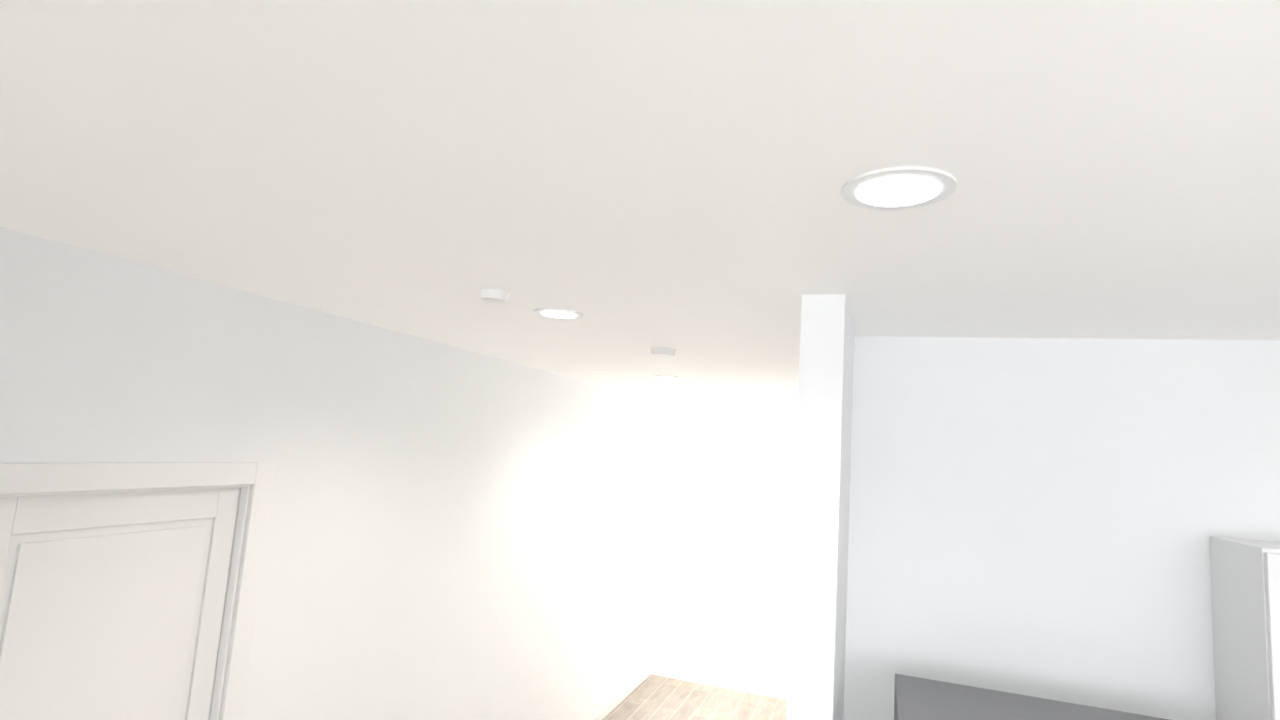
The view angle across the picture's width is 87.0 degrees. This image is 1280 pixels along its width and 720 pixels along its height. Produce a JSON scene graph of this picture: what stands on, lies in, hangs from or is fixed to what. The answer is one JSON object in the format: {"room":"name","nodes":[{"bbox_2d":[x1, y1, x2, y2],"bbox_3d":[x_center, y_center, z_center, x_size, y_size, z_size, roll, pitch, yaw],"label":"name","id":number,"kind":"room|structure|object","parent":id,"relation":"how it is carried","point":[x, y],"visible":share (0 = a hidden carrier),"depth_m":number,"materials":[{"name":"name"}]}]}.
{"room":"living room","nodes":[
{"label":"living room","id":0,"kind":"room"},
{"bbox_2d":[0,226,666,719],"bbox_3d":[-0.882,1.522,4.624,0.120,2.950,6.430,1,-7,20],"label":"wall","id":1,"kind":"structure","parent":0,"point":[455,533],"depth_m":3.27,"materials":[{"name":"paint"}]},
{"bbox_2d":[0,461,275,719],"bbox_3d":[-1.750,1.480,2.110,0.146,2.303,1.012,1,-7,20],"label":"door","id":2,"kind":"structure","parent":1,"relation":"attached to","point":[119,581],"depth_m":2.23,"materials":[{"name":"paint"}]},
{"bbox_2d":[589,665,651,719],"bbox_3d":[-0.754,3.003,4.876,0.013,0.095,5.228,1,-7,20],"label":"baseboard","id":3,"kind":"structure","parent":1,"relation":"attached to","point":[616,700],"depth_m":6.45,"materials":[{"name":"paint"}]},
{"bbox_2d":[0,0,1279,408],"bbox_3d":[0.588,-0.406,0.521,7.600,0.060,14.600,1,-7,20],"label":"ceiling","id":4,"kind":"structure","parent":0,"point":[634,181],"depth_m":1.16,"materials":[{"name":"paint"}]},
{"bbox_2d":[480,288,509,303],"bbox_3d":[-0.494,-0.216,2.283,0.099,0.029,0.099,2,-7,11],"label":"smoke detector","id":5,"kind":"object","parent":4,"relation":"attached to","point":[492,295],"depth_m":2.25,"materials":[{"name":"white plastic"}]},
{"bbox_2d":[534,307,583,319],"bbox_3d":[-0.311,-0.177,2.586,0.190,0.008,0.190,1,-7,20],"label":"recessed light","id":6,"kind":"object","parent":4,"relation":"in","point":[557,313],"visible":0.96,"depth_m":2.56,"materials":[{"name":"paint"}]},
{"bbox_2d":[650,346,676,357],"bbox_3d":[0.115,-0.038,3.367,0.128,0.034,0.128,2,-7,11],"label":"smoke detector","id":7,"kind":"object","parent":4,"relation":"attached to","point":[659,351],"depth_m":3.32,"materials":[{"name":"white plastic"}]},
{"bbox_2d":[653,375,679,379],"bbox_3d":[0.189,0.126,4.764,0.190,0.008,0.190,1,-7,20],"label":"recessed light","id":8,"kind":"object","parent":4,"relation":"in","point":[666,377],"visible":1,"depth_m":4.72,"materials":[{"name":"paint"}]},
{"bbox_2d":[840,166,957,210],"bbox_3d":[0.453,-0.298,1.185,0.190,0.008,0.190,1,-7,20],"label":"recessed light","id":9,"kind":"object","parent":4,"relation":"in","point":[896,188],"visible":1,"depth_m":1.17,"materials":[{"name":"paint"}]},
{"bbox_2d":[602,674,786,719],"bbox_3d":[0.388,2.575,0.153,7.600,0.060,14.600,1,-7,20],"label":"floor","id":10,"kind":"structure","parent":0,"point":[652,697],"depth_m":6.56,"materials":[{"name":"brown wood"}]},
{"bbox_2d":[894,673,1169,719],"bbox_3d":[1.027,1.829,1.454,0.910,1.820,0.871,1,-7,20],"label":"fridge","id":11,"kind":"object","parent":10,"relation":"on","point":[916,698],"visible":1,"depth_m":1.90,"materials":[{"name":"grey metal"}]},
{"bbox_2d":[650,402,798,699],"bbox_3d":[1.200,1.979,7.196,2.315,2.950,0.120,1,-7,20],"label":"wall","id":12,"kind":"structure","parent":0,"point":[722,601],"depth_m":7.23,"materials":[{"name":"paint"}]},
{"bbox_2d":[785,294,854,719],"bbox_3d":[0.569,1.316,2.165,0.125,2.950,0.730,1,-7,20],"label":"wall","id":13,"kind":"structure","parent":0,"point":[815,688],"depth_m":1.94,"materials":[{"name":"paint"}]},
{"bbox_2d":[843,336,1279,719],"bbox_3d":[2.288,1.410,1.994,3.480,2.950,0.120,1,-7,20],"label":"wall","id":14,"kind":"structure","parent":0,"point":[1046,518],"depth_m":2.36,"materials":[{"name":"paint"}]},
{"bbox_2d":[1209,536,1279,719],"bbox_3d":[2.247,0.990,1.800,1.016,0.870,0.381,1,-7,20],"label":"upper cabinet","id":15,"kind":"object","parent":14,"relation":"attached to","point":[1246,591],"visible":1,"depth_m":1.98,"materials":[{"name":"paint"}]}
]}

